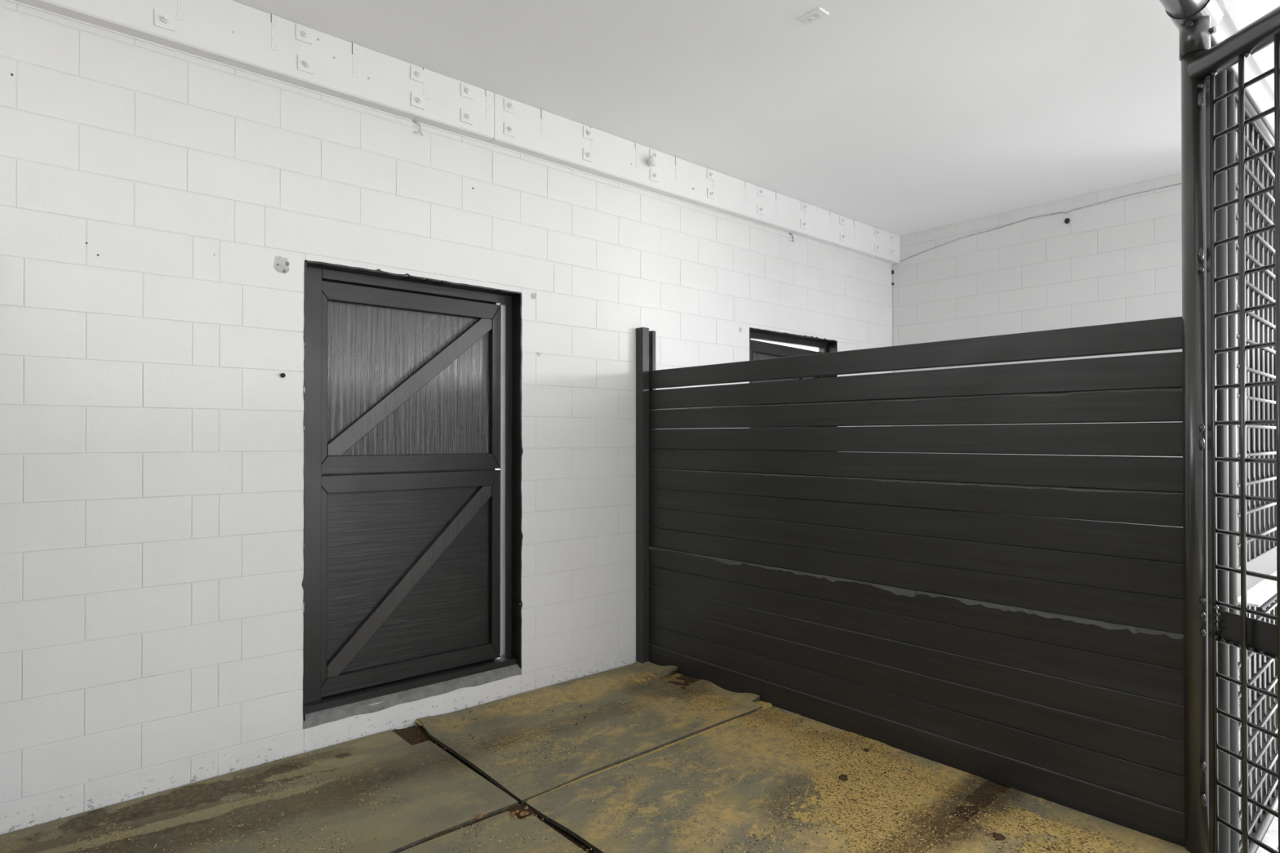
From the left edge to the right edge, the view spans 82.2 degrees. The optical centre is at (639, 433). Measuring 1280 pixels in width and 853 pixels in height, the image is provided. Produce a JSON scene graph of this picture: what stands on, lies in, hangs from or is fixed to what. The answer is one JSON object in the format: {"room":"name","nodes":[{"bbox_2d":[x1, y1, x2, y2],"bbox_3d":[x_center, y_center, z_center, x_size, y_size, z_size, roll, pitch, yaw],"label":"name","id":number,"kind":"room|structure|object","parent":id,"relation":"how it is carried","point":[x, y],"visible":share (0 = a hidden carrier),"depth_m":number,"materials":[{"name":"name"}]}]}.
{"room":"farm building","nodes":[
{"label":"farm building","id":0,"kind":"room"},
{"bbox_2d":[0,0,893,835],"bbox_3d":[-0.267,0.045,5.203,7.980,4.214,0.219,0,0,-41],"label":"wall","id":1,"kind":"structure","parent":0,"point":[162,211],"depth_m":3.55,"materials":[{"name":"white brick"}]},
{"bbox_2d":[301,259,523,729],"bbox_3d":[-1.302,0.313,4.286,1.333,2.443,0.185,0,0,-41],"label":"door","id":2,"kind":"structure","parent":1,"relation":"in","point":[411,584],"depth_m":4.28,"materials":[{"name":"black wood"}]},
{"bbox_2d":[5,0,900,265],"bbox_3d":[-0.243,-1.918,5.038,7.782,0.289,0.118,0,0,-41],"label":"beam","id":3,"kind":"structure","parent":1,"relation":"attached to","point":[230,33],"depth_m":4.18,"materials":[{"name":"white wood"}]},
{"bbox_2d":[153,8,175,31],"bbox_3d":[-2.142,-1.871,3.307,0.083,0.079,0.032,0,0,-41],"label":"washer","id":4,"kind":"object","parent":3,"relation":"in","point":[164,19],"depth_m":3.31,"materials":[{"name":"white metal"}]},
{"bbox_2d":[295,24,312,44],"bbox_3d":[-1.693,-2.021,3.704,0.082,0.078,0.032,0,0,-41],"label":"washer","id":5,"kind":"object","parent":3,"relation":"in","point":[304,34],"depth_m":3.71,"materials":[{"name":"white metal"}]},
{"bbox_2d":[297,54,314,74],"bbox_3d":[-1.687,-1.872,3.708,0.081,0.077,0.032,0,0,-41],"label":"washer","id":6,"kind":"object","parent":3,"relation":"in","point":[305,63],"depth_m":3.71,"materials":[{"name":"white metal"}]},
{"bbox_2d":[410,91,424,109],"bbox_3d":[-1.238,-1.868,4.104,0.082,0.078,0.032,0,0,-41],"label":"washer","id":7,"kind":"object","parent":3,"relation":"in","point":[417,98],"depth_m":4.11,"materials":[{"name":"white metal"}]},
{"bbox_2d":[410,65,424,83],"bbox_3d":[-1.241,-2.014,4.102,0.082,0.078,0.032,0,0,-41],"label":"washer","id":8,"kind":"object","parent":3,"relation":"in","point":[417,73],"depth_m":4.11,"materials":[{"name":"white metal"}]},
{"bbox_2d":[413,120,423,135],"bbox_3d":[-1.266,-1.747,4.189,0.058,0.077,0.013,0,0,-35],"label":"wire hook","id":9,"kind":"object","parent":3,"relation":"attached to","point":[413,120],"visible":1,"depth_m":4.19,"materials":[{"name":"grey metal"}]},
{"bbox_2d":[460,107,473,124],"bbox_3d":[-1.011,-1.865,4.304,0.083,0.079,0.032,0,0,-41],"label":"washer","id":10,"kind":"object","parent":3,"relation":"in","point":[466,113],"depth_m":4.31,"materials":[{"name":"white metal"}]},
{"bbox_2d":[460,82,473,99],"bbox_3d":[-1.011,-2.015,4.305,0.082,0.078,0.032,0,0,-41],"label":"washer","id":11,"kind":"object","parent":3,"relation":"in","point":[466,89],"depth_m":4.31,"materials":[{"name":"white metal"}]},
{"bbox_2d":[503,121,515,137],"bbox_3d":[-0.793,-1.868,4.496,0.081,0.077,0.032,0,0,-41],"label":"washer","id":12,"kind":"object","parent":3,"relation":"in","point":[508,126],"depth_m":4.50,"materials":[{"name":"white metal"}]},
{"bbox_2d":[503,97,515,113],"bbox_3d":[-0.793,-2.014,4.497,0.082,0.078,0.032,0,0,-41],"label":"washer","id":13,"kind":"object","parent":3,"relation":"in","point":[509,104],"depth_m":4.50,"materials":[{"name":"white metal"}]},
{"bbox_2d":[582,147,592,162],"bbox_3d":[-0.341,-1.863,4.894,0.080,0.076,0.032,0,0,-41],"label":"washer","id":14,"kind":"object","parent":3,"relation":"in","point":[587,152],"depth_m":4.90,"materials":[{"name":"white metal"}]},
{"bbox_2d":[582,125,593,140],"bbox_3d":[-0.339,-2.010,4.897,0.082,0.078,0.032,0,0,-41],"label":"washer","id":15,"kind":"object","parent":3,"relation":"in","point":[588,131],"depth_m":4.90,"materials":[{"name":"white metal"}]},
{"bbox_2d":[646,155,657,166],"bbox_3d":[0.083,-1.944,5.235,0.076,0.071,0.089,0,0,-41],"label":"handle","id":16,"kind":"object","parent":3,"relation":"attached to","point":[652,160],"visible":1,"depth_m":5.21,"materials":[{"name":"white metal"}]},
{"bbox_2d":[649,149,657,159],"bbox_3d":[0.108,-2.009,5.291,0.081,0.077,0.032,0,0,-41],"label":"washer","id":17,"kind":"object","parent":3,"relation":"in","point":[652,152],"depth_m":5.29,"materials":[{"name":"white metal"}]},
{"bbox_2d":[649,168,658,182],"bbox_3d":[0.110,-1.864,5.292,0.083,0.079,0.032,0,0,-41],"label":"washer","id":18,"kind":"object","parent":3,"relation":"in","point":[654,173],"depth_m":5.29,"materials":[{"name":"white metal"}]},
{"bbox_2d":[706,168,714,180],"bbox_3d":[0.556,-2.013,5.686,0.082,0.078,0.032,0,0,-41],"label":"washer","id":19,"kind":"object","parent":3,"relation":"in","point":[710,173],"depth_m":5.68,"materials":[{"name":"white metal"}]},
{"bbox_2d":[706,187,715,199],"bbox_3d":[0.561,-1.864,5.689,0.083,0.079,0.032,0,0,-41],"label":"washer","id":20,"kind":"object","parent":3,"relation":"in","point":[710,191],"depth_m":5.69,"materials":[{"name":"white metal"}]},
{"bbox_2d":[756,204,764,214],"bbox_3d":[1.009,-1.861,6.085,0.082,0.078,0.032,0,0,-41],"label":"washer","id":21,"kind":"object","parent":3,"relation":"in","point":[760,207],"depth_m":6.08,"materials":[{"name":"white metal"}]},
{"bbox_2d":[757,186,764,196],"bbox_3d":[1.011,-2.011,6.087,0.083,0.079,0.032,0,0,-41],"label":"washer","id":22,"kind":"object","parent":3,"relation":"in","point":[760,189],"depth_m":6.08,"materials":[{"name":"white metal"}]},
{"bbox_2d":[800,218,806,229],"bbox_3d":[1.455,-1.852,6.477,0.082,0.078,0.032,0,0,-41],"label":"washer","id":23,"kind":"object","parent":3,"relation":"in","point":[803,221],"depth_m":6.48,"materials":[{"name":"white metal"}]},
{"bbox_2d":[800,201,807,211],"bbox_3d":[1.461,-2.009,6.484,0.080,0.076,0.032,0,0,-41],"label":"washer","id":24,"kind":"object","parent":3,"relation":"in","point":[803,205],"depth_m":6.48,"materials":[{"name":"white metal"}]},
{"bbox_2d":[839,215,844,225],"bbox_3d":[1.907,-2.000,6.877,0.080,0.076,0.032,0,0,-41],"label":"washer","id":25,"kind":"object","parent":3,"relation":"in","point":[842,219],"depth_m":6.87,"materials":[{"name":"white metal"}]},
{"bbox_2d":[840,231,845,240],"bbox_3d":[1.912,-1.849,6.880,0.083,0.080,0.032,0,0,-41],"label":"washer","id":26,"kind":"object","parent":3,"relation":"in","point":[842,234],"depth_m":6.88,"materials":[{"name":"white metal"}]},
{"bbox_2d":[874,243,879,252],"bbox_3d":[2.362,-1.847,7.277,0.083,0.079,0.032,0,0,-41],"label":"washer","id":27,"kind":"object","parent":3,"relation":"in","point":[877,246],"depth_m":7.27,"materials":[{"name":"white metal"}]},
{"bbox_2d":[874,227,879,236],"bbox_3d":[2.362,-1.998,7.277,0.081,0.077,0.032,0,0,-41],"label":"washer","id":28,"kind":"object","parent":3,"relation":"in","point":[877,231],"depth_m":7.28,"materials":[{"name":"white metal"}]},
{"bbox_2d":[889,247,895,256],"bbox_3d":[2.583,-1.854,7.471,0.081,0.078,0.032,0,0,-41],"label":"washer","id":29,"kind":"object","parent":3,"relation":"in","point":[892,250],"depth_m":7.47,"materials":[{"name":"white metal"}]},
{"bbox_2d":[889,233,895,241],"bbox_3d":[2.583,-1.999,7.472,0.081,0.078,0.032,0,0,-41],"label":"washer","id":30,"kind":"object","parent":3,"relation":"in","point":[892,237],"depth_m":7.47,"materials":[{"name":"white metal"}]},
{"bbox_2d":[749,327,837,451],"bbox_3d":[1.337,0.329,6.612,1.300,2.446,0.185,0,0,-41],"label":"door","id":31,"kind":"structure","parent":1,"relation":"in","point":[758,350],"depth_m":6.59,"materials":[{"name":"black wood"}]},
{"bbox_2d":[416,725,596,852],"bbox_3d":[-1.611,1.938,0.621,8.820,0.572,4.900,0,0,-41],"label":"floor","id":32,"kind":"structure","parent":0,"point":[567,836],"depth_m":3.11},
{"bbox_2d":[0,729,518,852],"bbox_3d":[-1.569,1.650,3.100,1.761,0.021,1.216,0,0,-41],"label":"rubber mat","id":33,"kind":"object","parent":32,"relation":"on","point":[445,807],"visible":0.98,"depth_m":3.20,"materials":[{"name":"rubber"},{"name":"dirt"}]},
{"bbox_2d":[398,811,586,852],"bbox_3d":[-0.792,1.649,2.183,1.794,0.023,1.242,0,0,-41],"label":"rubber mat","id":34,"kind":"object","parent":32,"relation":"on","point":[505,826],"visible":1,"depth_m":2.97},
{"bbox_2d":[417,661,762,804],"bbox_3d":[-0.255,1.631,4.288,1.759,0.065,1.172,0,0,-41],"label":"rubber mat","id":35,"kind":"object","parent":32,"relation":"on","point":[608,736],"visible":0.96,"depth_m":4.12,"materials":[{"name":"brown rubber"}]},
{"bbox_2d":[2,666,1169,852],"bbox_3d":[-0.150,1.627,2.830,3.539,0.022,3.491,0,0,-41],"label":"flakes","id":36,"kind":"object","parent":35,"relation":"on","point":[722,698],"visible":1,"depth_m":3.21,"materials":[{"name":"gold wood shavings"}]},
{"bbox_2d":[391,672,1017,852],"bbox_3d":[-0.443,1.647,3.185,3.560,0.032,2.600,0,0,-41],"label":"dirt","id":37,"kind":"object","parent":32,"relation":"on","point":[991,788],"visible":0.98,"depth_m":3.35,"materials":[{"name":"brown soil"}]},
{"bbox_2d":[476,813,482,818],"bbox_3d":[-0.684,1.631,3.127,0.026,0.015,0.028,0,0,-15],"label":"clod","id":38,"kind":"object","parent":37,"relation":"on","point":[478,815],"visible":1,"depth_m":3.12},
{"bbox_2d":[509,805,528,817],"bbox_3d":[-0.511,1.633,3.159,0.099,0.012,0.061,0,0,-41],"label":"cluster","id":39,"kind":"object","parent":37,"relation":"on","point":[522,813],"visible":1,"depth_m":3.15,"materials":[{"name":"brown stone"}]},
{"bbox_2d":[524,706,987,852],"bbox_3d":[0.568,1.642,3.363,1.758,0.032,1.274,0,0,-41],"label":"rubber mat","id":40,"kind":"object","parent":32,"relation":"on","point":[742,744],"visible":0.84,"depth_m":3.29,"materials":[{"name":"brown rubber"}]},
{"bbox_2d":[3,673,1088,852],"bbox_3d":[-0.152,1.627,2.829,3.528,0.022,3.482,0,0,-41],"label":"grit","id":41,"kind":"object","parent":40,"relation":"on","point":[621,673],"visible":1,"depth_m":3.30,"materials":[{"name":"brown soil"}]},
{"bbox_2d":[415,671,1127,852],"bbox_3d":[0.562,1.638,3.391,1.740,0.029,3.580,0,0,-41],"label":"sawdust","id":42,"kind":"object","parent":40,"relation":"on","point":[917,800],"visible":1,"depth_m":3.27},
{"bbox_2d":[838,774,848,781],"bbox_3d":[0.965,1.627,3.465,0.042,0.022,0.044,0,0,-41],"label":"clod","id":43,"kind":"object","parent":42,"relation":"on","point":[843,777],"visible":1,"depth_m":3.46,"materials":[{"name":"brown soil"}]},
{"bbox_2d":[635,316,1184,847],"bbox_3d":[1.093,0.454,4.121,0.143,2.442,3.237,0,0,-41],"label":"wall","id":44,"kind":"structure","parent":32,"relation":"on","point":[917,602],"depth_m":3.63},
{"bbox_2d":[925,787,1191,852],"bbox_3d":[1.400,1.641,2.427,1.746,0.022,1.028,0,0,-41],"label":"rubber mat","id":45,"kind":"object","parent":32,"relation":"on","point":[1148,844],"visible":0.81,"depth_m":2.99,"materials":[{"name":"brown rubber"}]},
{"bbox_2d":[992,832,1005,840],"bbox_3d":[1.451,1.629,2.963,0.044,0.022,0.045,0,0,-5],"label":"clod","id":46,"kind":"object","parent":45,"relation":"on","point":[998,837],"visible":1,"depth_m":2.95,"materials":[{"name":"brown soil"}]},
{"bbox_2d":[1164,0,1225,852],"bbox_3d":[2.192,0.148,2.884,0.188,3.820,0.155,0,0,-41],"label":"post","id":47,"kind":"object","parent":32,"relation":"on","point":[1195,30],"visible":0.88,"depth_m":2.85,"materials":[{"name":"black metal"}]},
{"bbox_2d":[1159,0,1274,158],"bbox_3d":[1.347,-1.689,2.150,9.250,0.146,0.146,0,0,-41],"label":"pipe","id":48,"kind":"object","parent":47,"relation":"attached to","point":[1260,95],"visible":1,"depth_m":3.27,"materials":[{"name":"grey paint"}]},
{"bbox_2d":[1186,5,1279,852],"bbox_3d":[2.248,0.088,2.178,0.100,3.130,1.370,0,0,-5],"label":"mesh panel","id":49,"kind":"object","parent":47,"relation":"attached to","point":[1242,632],"visible":1,"depth_m":2.66,"materials":[{"name":"grey paint"}]},
{"bbox_2d":[232,0,1279,235],"bbox_3d":[1.856,-2.157,1.915,15.700,0.150,8.020,0,0,-41],"label":"ceiling","id":50,"kind":"structure","parent":0,"point":[900,117],"depth_m":4.27,"materials":[{"name":"white paint"}]},
{"bbox_2d":[798,7,828,25],"bbox_3d":[0.861,-2.067,3.635,0.080,0.012,0.126,0,0,-41],"label":"outlet","id":51,"kind":"object","parent":50,"relation":"attached to","point":[819,13],"visible":1,"depth_m":3.63,"materials":[{"name":"white paint"}]},
{"bbox_2d":[806,17,813,21],"bbox_3d":[0.847,-2.063,3.651,0.033,0.003,0.033,0,0,40],"label":"socket","id":52,"kind":"object","parent":51,"relation":"attached to","point":[808,19],"depth_m":3.65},
{"bbox_2d":[813,13,820,17],"bbox_3d":[0.875,-2.063,3.619,0.033,0.003,0.033,0,0,40],"label":"socket","id":53,"kind":"object","parent":51,"relation":"attached to","point":[815,15],"depth_m":3.62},
{"bbox_2d":[891,155,1275,710],"bbox_3d":[3.804,0.052,6.452,0.220,4.214,3.330,0,0,-41],"label":"wall","id":54,"kind":"structure","parent":0,"point":[1117,260],"depth_m":6.48,"materials":[{"name":"white brick"}]},
{"bbox_2d":[1064,217,1070,223],"bbox_3d":[3.728,-1.856,6.396,0.031,0.048,0.044,0,0,-41],"label":"plug","id":55,"kind":"object","parent":54,"relation":"attached to","point":[1067,220],"visible":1,"depth_m":6.39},
{"bbox_2d":[893,165,1272,264],"bbox_3d":[3.651,-1.870,6.494,0.010,0.209,3.044,0,0,-41],"label":"wire","id":56,"kind":"object","parent":54,"relation":"attached to","point":[1272,166],"visible":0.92,"depth_m":6.51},
{"bbox_2d":[1238,706,1278,852],"bbox_3d":[2.536,2.152,5.314,3.610,0.200,3.340,0,0,-41],"label":"floor","id":57,"kind":"structure","parent":0,"point":[1270,839],"depth_m":3.79,"materials":[{"name":"concrete"}]},
{"bbox_2d":[1214,69,1278,852],"bbox_3d":[3.676,0.224,4.135,3.083,3.682,0.132,0,0,-41],"label":"frame","id":58,"kind":"object","parent":57,"relation":"on","point":[1261,593],"visible":0.73,"depth_m":3.50,"materials":[{"name":"grey metal"}]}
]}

